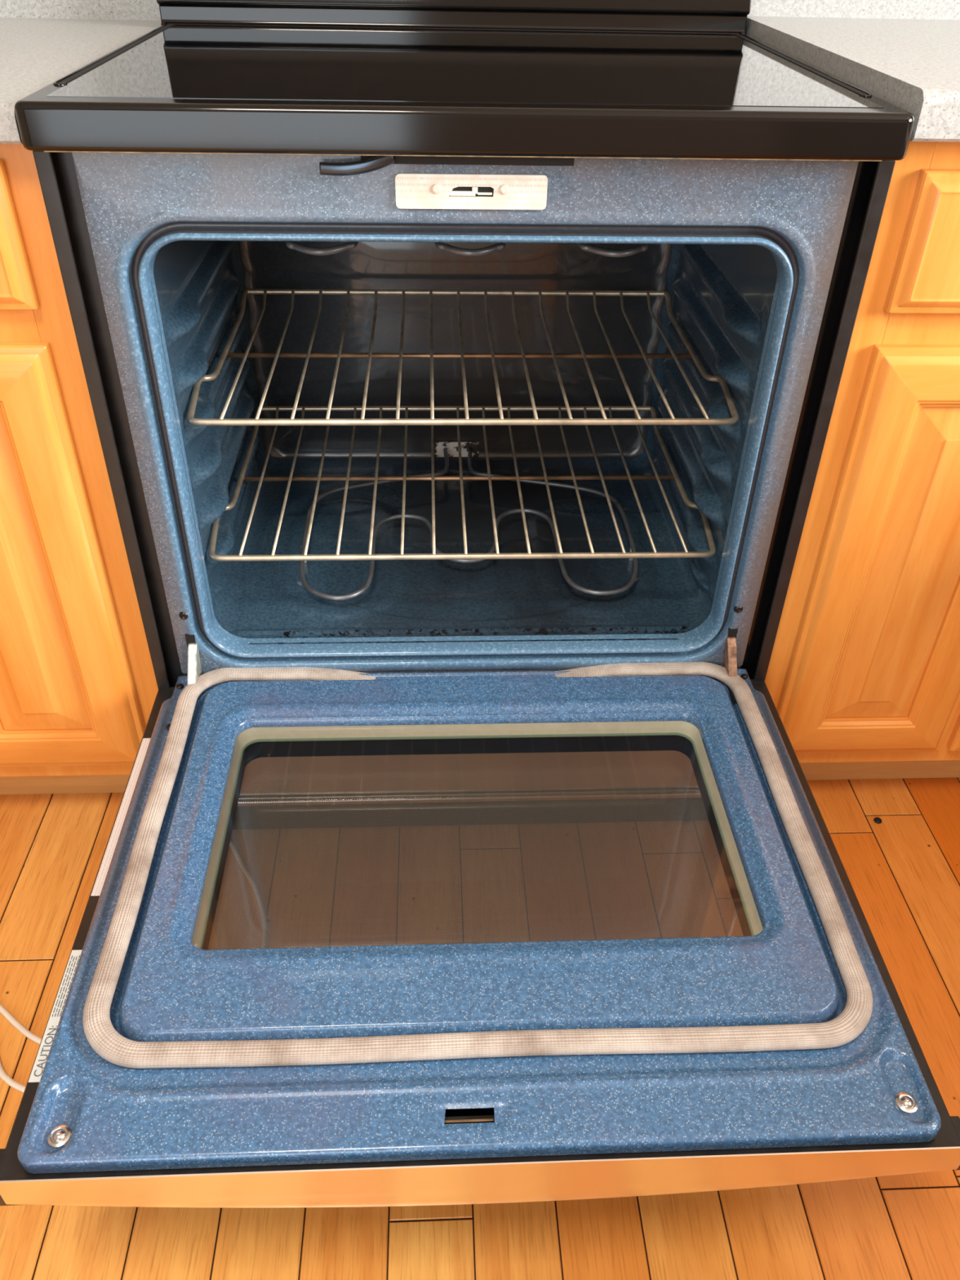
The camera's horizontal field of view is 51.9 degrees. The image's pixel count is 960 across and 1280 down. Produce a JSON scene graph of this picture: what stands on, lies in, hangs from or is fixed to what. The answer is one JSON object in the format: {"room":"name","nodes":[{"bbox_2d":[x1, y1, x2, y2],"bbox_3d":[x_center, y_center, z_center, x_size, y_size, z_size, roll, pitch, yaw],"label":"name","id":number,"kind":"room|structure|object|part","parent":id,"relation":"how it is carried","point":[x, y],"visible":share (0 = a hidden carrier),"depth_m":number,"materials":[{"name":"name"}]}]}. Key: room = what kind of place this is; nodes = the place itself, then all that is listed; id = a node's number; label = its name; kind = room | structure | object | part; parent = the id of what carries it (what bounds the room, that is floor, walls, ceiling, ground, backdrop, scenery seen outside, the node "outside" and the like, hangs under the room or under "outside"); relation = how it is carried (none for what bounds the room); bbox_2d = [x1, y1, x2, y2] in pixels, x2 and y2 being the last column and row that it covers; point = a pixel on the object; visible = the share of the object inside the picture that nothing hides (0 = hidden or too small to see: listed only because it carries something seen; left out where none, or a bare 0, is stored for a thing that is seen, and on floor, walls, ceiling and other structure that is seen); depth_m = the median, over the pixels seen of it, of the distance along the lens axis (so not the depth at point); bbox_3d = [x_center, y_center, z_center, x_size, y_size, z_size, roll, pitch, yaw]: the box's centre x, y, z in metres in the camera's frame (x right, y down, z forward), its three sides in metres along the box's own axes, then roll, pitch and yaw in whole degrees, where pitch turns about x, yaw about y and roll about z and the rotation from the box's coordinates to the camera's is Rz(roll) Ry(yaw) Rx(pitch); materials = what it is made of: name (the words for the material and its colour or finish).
{"room":"kitchen","nodes":[
{"label":"kitchen","id":0,"kind":"room"},
{"bbox_2d":[0,777,959,1279],"bbox_3d":[0.481,1.034,0.409,5.100,0.003,3.860,-1,37,-3],"label":"floor","id":1,"kind":"structure","parent":0,"point":[903,870],"depth_m":1.02,"materials":[{"name":"brown wood"}]},
{"bbox_2d":[0,144,158,795],"bbox_3d":[-0.668,-0.261,1.345,0.518,0.879,0.624,-1,37,-3],"label":"base cabinet","id":2,"kind":"object","parent":1,"relation":"on","point":[78,686],"visible":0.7,"depth_m":1.10,"materials":[{"name":"brown wood"}]},
{"bbox_3d":[-0.539,-0.364,0.893,0.238,0.130,0.020,-1,37,-3],"label":"drawer","id":3,"kind":"part","parent":2,"relation":"part of","materials":[{"name":"brown wood"}]},
{"bbox_3d":[-0.546,-0.058,1.122,0.118,0.446,0.011,-1,37,-3],"label":"panel","id":4,"kind":"part","parent":2,"relation":"part of","materials":[{"name":"brown wood"}]},
{"bbox_3d":[-0.546,-0.060,1.125,0.238,0.566,0.020,-1,37,-3],"label":"door","id":5,"kind":"part","parent":2,"relation":"part of","materials":[{"name":"brown wood"}]},
{"bbox_2d":[0,0,160,144],"bbox_3d":[-0.667,-0.799,0.954,0.536,0.450,0.671,-1,37,-3],"label":"countertop","id":6,"kind":"structure","parent":2,"relation":"on","point":[42,42],"depth_m":1.18,"materials":[{"name":"white stone"}]},
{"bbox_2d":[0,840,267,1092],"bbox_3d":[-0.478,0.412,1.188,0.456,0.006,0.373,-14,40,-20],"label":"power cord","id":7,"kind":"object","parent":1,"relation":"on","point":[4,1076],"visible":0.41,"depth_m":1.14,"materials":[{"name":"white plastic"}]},
{"bbox_2d":[0,0,959,1208],"bbox_3d":[-0.012,-0.199,1.043,0.770,1.172,1.196,-1,37,-3],"label":"oven range","id":8,"kind":"object","parent":1,"relation":"on","point":[228,148],"visible":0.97,"depth_m":0.99,"materials":[{"name":"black metal"}]},
{"bbox_2d":[51,955,79,1017],"bbox_3d":[-0.370,0.309,0.884,0.007,0.001,0.062,-1,37,-3],"label":"print","id":9,"kind":"object","parent":8,"relation":"on","point":[65,984],"depth_m":0.88,"materials":[{"name":"grey"}]},
{"bbox_3d":[-0.398,-0.268,1.342,0.014,0.844,0.604,-1,37,-3],"label":"panel","id":10,"kind":"part","parent":8,"relation":"part of","materials":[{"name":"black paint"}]},
{"bbox_3d":[-0.344,0.036,1.182,0.014,0.058,0.040,-1,37,-3],"label":"hinge arm","id":11,"kind":"part","parent":8,"relation":"part of","materials":[{"name":"metal"}]},
{"bbox_3d":[-0.038,-0.306,1.583,0.072,0.026,0.004,-1,37,-3],"label":"terminal plate","id":12,"kind":"part","parent":8,"relation":"part of","materials":[{"name":"grey metal"}]},
{"bbox_2d":[208,405,715,561],"bbox_3d":[-0.026,-0.224,1.346,0.632,0.028,0.399,-1,37,-3],"label":"oven rack","id":13,"kind":"object","parent":8,"relation":"attached to","point":[433,556],"visible":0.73,"depth_m":1.34,"materials":[{"name":"metal"}]},
{"bbox_3d":[-0.295,-0.225,1.331,0.004,0.018,0.392,-1,37,-3],"label":"rod","id":14,"kind":"part","parent":13,"relation":"part of","materials":[{"name":"metal"}]},
{"bbox_3d":[-0.257,-0.225,1.333,0.004,0.018,0.392,-1,37,-3],"label":"rod","id":15,"kind":"part","parent":13,"relation":"part of","materials":[{"name":"metal"}]},
{"bbox_3d":[-0.218,-0.226,1.335,0.004,0.018,0.392,-1,37,-3],"label":"rod","id":16,"kind":"part","parent":13,"relation":"part of","materials":[{"name":"metal"}]},
{"bbox_3d":[-0.180,-0.226,1.336,0.004,0.018,0.392,-1,37,-3],"label":"rod","id":17,"kind":"part","parent":13,"relation":"part of","materials":[{"name":"metal"}]},
{"bbox_3d":[-0.141,-0.227,1.338,0.004,0.018,0.392,-1,37,-3],"label":"rod","id":18,"kind":"part","parent":13,"relation":"part of","materials":[{"name":"metal"}]},
{"bbox_3d":[-0.102,-0.227,1.340,0.004,0.018,0.392,-1,37,-3],"label":"rod","id":19,"kind":"part","parent":13,"relation":"part of","materials":[{"name":"metal"}]},
{"bbox_3d":[-0.064,-0.228,1.342,0.004,0.018,0.392,-1,37,-3],"label":"rod","id":20,"kind":"part","parent":13,"relation":"part of","materials":[{"name":"metal"}]},
{"bbox_3d":[-0.025,-0.228,1.343,0.004,0.018,0.392,-1,37,-3],"label":"rod","id":21,"kind":"part","parent":13,"relation":"part of","materials":[{"name":"metal"}]},
{"bbox_3d":[0.013,-0.228,1.345,0.004,0.018,0.392,-1,37,-3],"label":"rod","id":22,"kind":"part","parent":13,"relation":"part of","materials":[{"name":"metal"}]},
{"bbox_3d":[0.052,-0.229,1.347,0.004,0.018,0.392,-1,37,-3],"label":"rod","id":23,"kind":"part","parent":13,"relation":"part of","materials":[{"name":"metal"}]},
{"bbox_3d":[0.090,-0.229,1.349,0.004,0.018,0.392,-1,37,-3],"label":"rod","id":24,"kind":"part","parent":13,"relation":"part of","materials":[{"name":"metal"}]},
{"bbox_3d":[0.129,-0.230,1.350,0.004,0.018,0.392,-1,37,-3],"label":"rod","id":25,"kind":"part","parent":13,"relation":"part of","materials":[{"name":"metal"}]},
{"bbox_3d":[0.167,-0.230,1.352,0.004,0.018,0.392,-1,37,-3],"label":"rod","id":26,"kind":"part","parent":13,"relation":"part of","materials":[{"name":"metal"}]},
{"bbox_3d":[0.206,-0.231,1.354,0.004,0.018,0.392,-1,37,-3],"label":"rod","id":27,"kind":"part","parent":13,"relation":"part of","materials":[{"name":"metal"}]},
{"bbox_3d":[0.244,-0.231,1.356,0.004,0.018,0.392,-1,37,-3],"label":"rod","id":28,"kind":"part","parent":13,"relation":"part of","materials":[{"name":"metal"}]},
{"bbox_3d":[-0.019,0.064,1.263,0.695,0.087,0.024,-1,37,-3],"label":"frame","id":29,"kind":"part","parent":8,"relation":"part of","materials":[{"name":"metal"}]},
{"bbox_2d":[186,288,738,426],"bbox_3d":[-0.023,-0.366,1.248,0.632,0.028,0.399,-1,37,-3],"label":"oven rack","id":30,"kind":"object","parent":8,"relation":"attached to","point":[224,353],"visible":0.99,"depth_m":1.24,"materials":[{"name":"metal"}]},
{"bbox_3d":[-0.292,-0.366,1.233,0.004,0.018,0.392,-1,37,-3],"label":"rod","id":31,"kind":"part","parent":30,"relation":"part of","materials":[{"name":"metal"}]},
{"bbox_3d":[-0.254,-0.367,1.235,0.004,0.018,0.392,-1,37,-3],"label":"rod","id":32,"kind":"part","parent":30,"relation":"part of","materials":[{"name":"metal"}]},
{"bbox_3d":[-0.215,-0.367,1.237,0.004,0.018,0.392,-1,37,-3],"label":"rod","id":33,"kind":"part","parent":30,"relation":"part of","materials":[{"name":"metal"}]},
{"bbox_3d":[-0.177,-0.367,1.239,0.004,0.018,0.392,-1,37,-3],"label":"rod","id":34,"kind":"part","parent":30,"relation":"part of","materials":[{"name":"metal"}]},
{"bbox_3d":[-0.138,-0.368,1.240,0.004,0.018,0.392,-1,37,-3],"label":"rod","id":35,"kind":"part","parent":30,"relation":"part of","materials":[{"name":"metal"}]},
{"bbox_3d":[-0.100,-0.368,1.242,0.004,0.018,0.392,-1,37,-3],"label":"rod","id":36,"kind":"part","parent":30,"relation":"part of","materials":[{"name":"metal"}]},
{"bbox_3d":[-0.061,-0.369,1.244,0.004,0.018,0.392,-1,37,-3],"label":"rod","id":37,"kind":"part","parent":30,"relation":"part of","materials":[{"name":"metal"}]},
{"bbox_3d":[-0.022,-0.369,1.246,0.004,0.018,0.392,-1,37,-3],"label":"rod","id":38,"kind":"part","parent":30,"relation":"part of","materials":[{"name":"metal"}]},
{"bbox_3d":[0.016,-0.370,1.248,0.004,0.018,0.392,-1,37,-3],"label":"rod","id":39,"kind":"part","parent":30,"relation":"part of","materials":[{"name":"metal"}]},
{"bbox_3d":[0.055,-0.370,1.249,0.004,0.018,0.392,-1,37,-3],"label":"rod","id":40,"kind":"part","parent":30,"relation":"part of","materials":[{"name":"metal"}]},
{"bbox_3d":[0.093,-0.370,1.251,0.004,0.018,0.392,-1,37,-3],"label":"rod","id":41,"kind":"part","parent":30,"relation":"part of","materials":[{"name":"metal"}]},
{"bbox_3d":[0.132,-0.371,1.253,0.004,0.018,0.392,-1,37,-3],"label":"rod","id":42,"kind":"part","parent":30,"relation":"part of","materials":[{"name":"metal"}]},
{"bbox_3d":[0.170,-0.371,1.255,0.004,0.018,0.392,-1,37,-3],"label":"rod","id":43,"kind":"part","parent":30,"relation":"part of","materials":[{"name":"metal"}]},
{"bbox_3d":[0.209,-0.372,1.256,0.004,0.018,0.392,-1,37,-3],"label":"rod","id":44,"kind":"part","parent":30,"relation":"part of","materials":[{"name":"metal"}]},
{"bbox_3d":[0.247,-0.372,1.258,0.004,0.018,0.392,-1,37,-3],"label":"rod","id":45,"kind":"part","parent":30,"relation":"part of","materials":[{"name":"metal"}]},
{"bbox_2d":[14,22,915,160],"bbox_3d":[-0.018,-0.607,1.065,0.761,0.038,0.586,-1,37,-3],"label":"cooktop","id":46,"kind":"object","parent":8,"relation":"in","point":[175,91],"depth_m":0.86,"materials":[{"name":"black"}]},
{"bbox_3d":[-0.013,-0.203,1.056,0.698,0.588,0.030,-1,37,-3],"label":"frame","id":47,"kind":"part","parent":8,"relation":"part of","materials":[{"name":"blue metal"}]},
{"bbox_3d":[-0.022,0.117,1.337,0.748,0.143,0.112,-1,37,-3],"label":"storage drawer","id":48,"kind":"part","parent":8,"relation":"part of","materials":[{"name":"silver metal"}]},
{"bbox_3d":[-0.023,0.227,1.386,0.740,0.071,0.026,-1,37,-3],"label":"kick plate","id":49,"kind":"part","parent":8,"relation":"part of","materials":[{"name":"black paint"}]},
{"bbox_3d":[-0.008,-0.403,0.886,0.136,0.029,0.002,-1,37,-3],"label":"latch plate","id":50,"kind":"part","parent":8,"relation":"part of","materials":[{"name":"beige metal"}]},
{"bbox_3d":[-0.006,0.227,1.060,0.540,0.001,0.315,-1,37,-3],"label":"pane","id":51,"kind":"part","parent":8,"relation":"part of","materials":[{"name":"glass"}]},
{"bbox_3d":[-0.005,0.217,0.993,0.723,0.026,0.582,-1,37,-3],"label":"door","id":52,"kind":"part","parent":8,"relation":"part of","materials":[{"name":"blue metal"}]},
{"bbox_3d":[0.309,0.029,1.212,0.014,0.058,0.040,-1,37,-3],"label":"hinge arm","id":53,"kind":"part","parent":8,"relation":"part of","materials":[{"name":"metal"}]},
{"bbox_3d":[0.344,-0.276,1.376,0.014,0.844,0.604,-1,37,-3],"label":"panel","id":54,"kind":"part","parent":8,"relation":"part of","materials":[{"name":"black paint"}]},
{"bbox_2d":[764,140,959,780],"bbox_3d":[0.612,-0.279,1.401,0.518,0.890,0.624,-1,37,-3],"label":"base cabinet","id":55,"kind":"object","parent":1,"relation":"on","point":[862,680],"visible":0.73,"depth_m":1.13,"materials":[{"name":"brown wood"}]},
{"bbox_2d":[745,0,959,142],"bbox_3d":[0.636,-0.826,1.005,0.534,0.460,0.671,-1,37,-3],"label":"countertop","id":56,"kind":"structure","parent":55,"relation":"on","point":[905,54],"depth_m":1.11,"materials":[{"name":"white stone"}]},
{"bbox_3d":[0.515,-0.072,1.173,0.238,0.566,0.020,-1,37,-3],"label":"door","id":57,"kind":"part","parent":55,"relation":"part of","materials":[{"name":"brown wood"}]},
{"bbox_3d":[0.515,-0.070,1.171,0.118,0.446,0.011,-1,37,-3],"label":"panel","id":58,"kind":"part","parent":55,"relation":"part of","materials":[{"name":"brown wood"}]},
{"bbox_3d":[0.522,-0.376,0.942,0.238,0.130,0.020,-1,37,-3],"label":"drawer","id":59,"kind":"part","parent":55,"relation":"part of","materials":[{"name":"brown wood"}]},
{"bbox_3d":[0.756,-0.075,1.185,0.216,0.566,0.020,-1,37,-3],"label":"door","id":60,"kind":"part","parent":55,"relation":"part of","materials":[{"name":"brown wood"}]},
{"bbox_2d":[873,817,881,823],"bbox_3d":[0.574,0.260,1.423,0.012,0.004,0.012,-1,37,-3],"label":"crumb","id":61,"kind":"object","parent":1,"relation":"on","point":[877,820],"visible":1,"depth_m":1.42,"materials":[{"name":"black"}]}
]}

